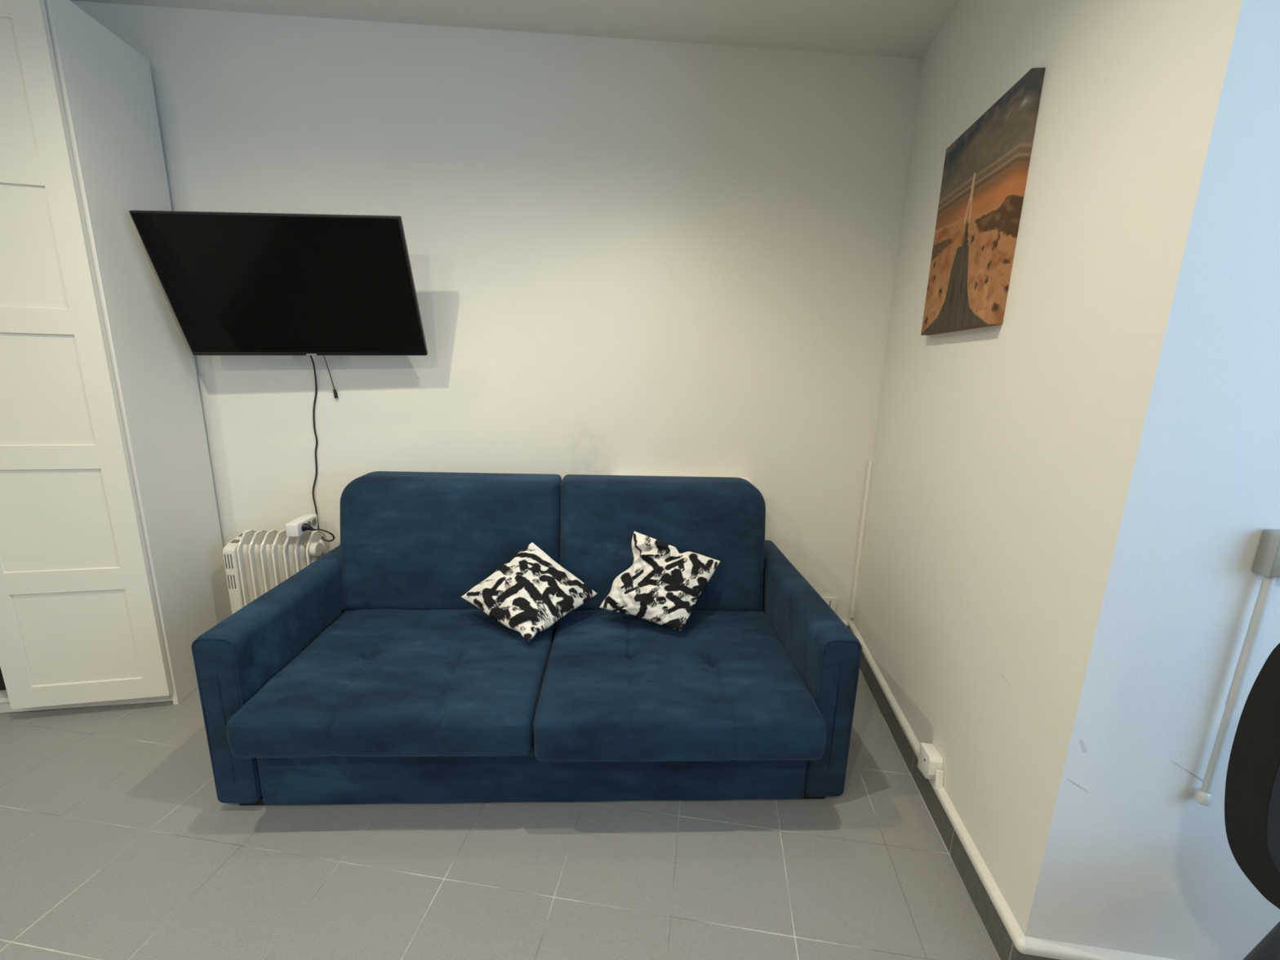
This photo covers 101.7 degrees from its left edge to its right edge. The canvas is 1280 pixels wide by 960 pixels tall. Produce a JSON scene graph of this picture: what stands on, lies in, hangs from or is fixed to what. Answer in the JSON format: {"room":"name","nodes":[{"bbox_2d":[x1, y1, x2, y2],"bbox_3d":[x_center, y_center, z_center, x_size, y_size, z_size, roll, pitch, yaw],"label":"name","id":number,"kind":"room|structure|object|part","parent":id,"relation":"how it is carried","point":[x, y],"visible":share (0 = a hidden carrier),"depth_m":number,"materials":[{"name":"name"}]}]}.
{"room":"living room","nodes":[
{"label":"living room","id":0,"kind":"room"},
{"bbox_2d":[71,0,921,626],"bbox_3d":[-0.999,-0.472,2.274,4.194,2.570,0.100,1,12,-4],"label":"wall","id":1,"kind":"structure","parent":0,"point":[633,257],"depth_m":2.17,"materials":[{"name":"white paint"}]},
{"bbox_2d":[128,209,427,356],"bbox_3d":[-1.296,-0.721,1.986,0.893,0.502,0.316,1,12,-4],"label":"television","id":2,"kind":"object","parent":1,"relation":"attached to","point":[233,283],"visible":1,"depth_m":1.91,"materials":[{"name":"black plastic"}]},
{"bbox_2d":[302,355,334,542],"bbox_3d":[-1.353,-0.160,2.166,0.108,0.854,0.222,-3,13,-20],"label":"power cable","id":3,"kind":"object","parent":2,"relation":"hanging from","point":[306,526],"visible":0.88,"depth_m":2.23,"materials":[{"name":"black plastic"}]},
{"bbox_2d":[323,355,337,398],"bbox_3d":[-1.298,-0.465,2.161,0.027,0.253,0.084,1,12,-4],"label":"lead","id":4,"kind":"object","parent":2,"relation":"hanging from","point":[335,392],"visible":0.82,"depth_m":2.21,"materials":[{"name":"black plastic"}]},
{"bbox_2d":[725,476,752,484],"bbox_3d":[0.184,0.232,2.409,0.630,0.500,0.084,1,12,-4],"label":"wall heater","id":5,"kind":"object","parent":1,"relation":"attached to","point":[745,478],"visible":0.09,"depth_m":2.36,"materials":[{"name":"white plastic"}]},
{"bbox_2d":[821,596,837,613],"bbox_3d":[0.929,0.621,2.579,0.090,0.090,0.012,1,12,-4],"label":"wall outlet","id":6,"kind":"object","parent":1,"relation":"attached to","point":[831,602],"visible":0.34,"depth_m":2.57,"materials":[{"name":"white plastic"}]},
{"bbox_2d":[841,619,847,626],"bbox_3d":[-0.413,0.701,2.509,2.904,0.032,0.016,1,12,-4],"label":"trim","id":7,"kind":"structure","parent":1,"relation":"attached to","point":[844,621],"depth_m":2.60,"materials":[{"name":"white plastic"}]},
{"bbox_2d":[0,668,1000,959],"bbox_3d":[-0.433,1.495,-0.407,5.020,0.100,6.042,1,12,-4],"label":"floor","id":8,"kind":"structure","parent":0,"point":[117,842],"depth_m":1.40,"materials":[{"name":"grey tile"}]},
{"bbox_2d":[0,0,231,712],"bbox_3d":[-2.290,-0.324,1.868,1.000,2.385,0.447,-1,12,-10],"label":"wardrobe","id":9,"kind":"object","parent":8,"relation":"on","point":[112,564],"visible":0.91,"depth_m":1.80,"materials":[{"name":"white wood"}]},
{"bbox_2d":[0,666,6,690],"bbox_3d":[-2.510,0.652,2.083,0.480,0.226,0.330,-1,12,-10],"label":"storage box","id":10,"kind":"object","parent":9,"relation":"on","point":[2,686],"visible":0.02,"depth_m":1.96,"materials":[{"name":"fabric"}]},
{"bbox_3d":[-2.323,0.773,2.128,0.961,0.019,0.395,-1,12,-10],"label":"panel","id":11,"kind":"part","parent":9,"relation":"part of","materials":[{"name":"white wood"}]},
{"bbox_2d":[222,528,328,614],"bbox_3d":[-1.540,0.517,2.260,0.358,0.614,0.239,1,12,-4],"label":"radiator","id":12,"kind":"object","parent":8,"relation":"on","point":[255,562],"visible":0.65,"depth_m":2.18,"materials":[{"name":"white metal"}]},
{"bbox_2d":[284,514,317,537],"bbox_3d":[-1.406,0.188,2.168,0.050,0.056,0.150,1,12,-4],"label":"power strip","id":13,"kind":"object","parent":12,"relation":"on","point":[293,528],"visible":0.8,"depth_m":2.12,"materials":[{"name":"white plastic"}]},
{"bbox_2d":[311,518,316,525],"bbox_3d":[-1.385,0.179,2.214,0.002,0.033,0.033,1,12,-4],"label":"socket","id":14,"kind":"object","parent":13,"relation":"attached to","point":[313,520],"depth_m":2.21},
{"bbox_2d":[191,471,862,805],"bbox_3d":[-0.315,0.488,1.893,1.910,0.892,1.017,1,12,-3],"label":"sofa","id":15,"kind":"object","parent":8,"relation":"on","point":[366,674],"visible":0.91,"depth_m":1.62,"materials":[{"name":"blue fabric"}]},
{"bbox_3d":[-1.212,0.605,1.937,0.125,0.549,0.908,1,12,-3],"label":"armrest","id":16,"kind":"part","parent":15,"relation":"part of","materials":[{"name":"blue fabric"}]},
{"bbox_2d":[226,608,557,757],"bbox_3d":[-0.726,0.629,1.769,0.838,0.156,0.732,1,12,-4],"label":"seat cushion","id":17,"kind":"object","parent":15,"relation":"on","point":[358,682],"depth_m":1.52,"materials":[{"name":"blue fabric"}]},
{"bbox_2d":[339,471,561,611],"bbox_3d":[-0.744,0.244,2.090,0.843,0.520,0.276,1,12,-4],"label":"cushion","id":18,"kind":"object","parent":15,"relation":"on","point":[411,541],"depth_m":1.99,"materials":[{"name":"blue fabric"}]},
{"bbox_2d":[461,542,597,640],"bbox_3d":[-0.404,0.387,1.833,0.506,0.278,0.223,1,12,-4],"label":"throw pillow","id":19,"kind":"object","parent":15,"relation":"on","point":[530,593],"visible":1,"depth_m":1.86,"materials":[{"name":"fabric"}]},
{"bbox_3d":[-0.307,0.870,1.597,1.656,0.250,0.043,1,12,-3],"label":"rail","id":20,"kind":"part","parent":15,"relation":"part of","materials":[{"name":"blue fabric"}]},
{"bbox_2d":[600,531,719,631],"bbox_3d":[0.080,0.363,1.894,0.453,0.308,0.186,1,12,-4],"label":"throw pillow","id":21,"kind":"object","parent":15,"relation":"on","point":[663,585],"visible":1,"depth_m":1.89,"materials":[{"name":"fabric"}]},
{"bbox_2d":[559,474,765,611],"bbox_3d":[0.089,0.258,2.128,0.824,0.520,0.279,1,12,-4],"label":"cushion","id":22,"kind":"object","parent":15,"relation":"on","point":[722,519],"depth_m":2.03,"materials":[{"name":"blue fabric"}]},
{"bbox_2d":[533,609,826,761],"bbox_3d":[0.103,0.647,1.800,0.841,0.168,0.747,1,12,-4],"label":"seat cushion","id":23,"kind":"object","parent":15,"relation":"on","point":[610,686],"depth_m":1.55,"materials":[{"name":"blue fabric"}]},
{"bbox_3d":[0.570,0.636,2.019,0.126,0.549,0.907,1,12,-3],"label":"armrest","id":24,"kind":"part","parent":15,"relation":"part of","materials":[{"name":"blue fabric"}]},
{"bbox_2d":[1224,643,1279,959],"bbox_3d":[1.109,0.668,0.642,0.580,1.150,0.582,-4,14,-24],"label":"office chair","id":25,"kind":"object","parent":8,"relation":"on","point":[1252,784],"visible":1,"depth_m":0.66,"materials":[{"name":"black plastic"}]},
{"bbox_3d":[1.089,0.776,0.671,0.450,0.075,0.380,-4,14,-24],"label":"seat","id":26,"kind":"part","parent":25,"relation":"part of","materials":[{"name":"black fabric"}]},
{"bbox_3d":[0.867,0.355,0.457,0.029,0.388,0.391,-4,14,-24],"label":"panel","id":27,"kind":"part","parent":25,"relation":"part of","materials":[{"name":"black fabric"}]},
{"bbox_2d":[69,0,960,58],"bbox_3d":[-0.363,-1.112,-0.977,5.020,0.100,6.042,1,12,-4],"label":"ceiling","id":28,"kind":"structure","parent":0,"point":[903,28],"depth_m":1.89,"materials":[{"name":"white paint"}]},
{"bbox_2d":[852,0,1242,935],"bbox_3d":[1.051,-0.276,1.629,0.120,2.570,1.502,3,12,8],"label":"wall","id":29,"kind":"structure","parent":0,"point":[1004,455],"depth_m":1.23,"materials":[{"name":"white paint"}]},
{"bbox_2d":[849,461,873,617],"bbox_3d":[1.065,0.298,2.509,0.020,0.785,0.020,6,13,18],"label":"trim","id":30,"kind":"structure","parent":29,"relation":"attached to","point":[870,463],"depth_m":2.50,"materials":[{"name":"white plastic"}]},
{"bbox_2d":[917,742,943,790],"bbox_3d":[0.902,0.885,1.613,0.040,0.091,0.105,3,12,8],"label":"junction box","id":31,"kind":"object","parent":29,"relation":"attached to","point":[930,763],"visible":1,"depth_m":1.59,"materials":[{"name":"white plastic"}]},
{"bbox_2d":[848,627,1059,959],"bbox_3d":[1.520,0.965,1.821,1.163,0.088,1.515,3,12,8],"label":"baseboard","id":32,"kind":"structure","parent":29,"relation":"attached to","point":[1003,944],"depth_m":1.48,"materials":[{"name":"tile"}]},
{"bbox_2d":[920,67,1045,335],"bbox_3d":[0.992,-0.757,1.559,0.030,0.597,0.484,3,12,8],"label":"picture","id":33,"kind":"object","parent":29,"relation":"attached to","point":[986,167],"visible":1,"depth_m":1.46},
{"bbox_2d":[848,620,1177,959],"bbox_3d":[1.519,0.906,1.806,1.167,0.032,1.519,3,12,7],"label":"baseboard","id":34,"kind":"structure","parent":29,"relation":"attached to","point":[1045,948],"depth_m":1.25,"materials":[{"name":"white plastic"}]},
{"bbox_2d":[1025,0,1279,959],"bbox_3d":[1.464,-0.104,0.893,1.150,2.570,0.120,3,12,8],"label":"wall","id":35,"kind":"structure","parent":0,"point":[1131,862],"depth_m":0.96,"materials":[{"name":"white paint"}]},
{"bbox_2d":[1192,528,1279,805],"bbox_3d":[1.135,0.366,0.950,0.088,0.558,0.054,3,12,8],"label":"rod","id":36,"kind":"object","parent":35,"relation":"attached to","point":[1267,560],"visible":1,"depth_m":0.95,"materials":[{"name":"plastic"}]}
]}

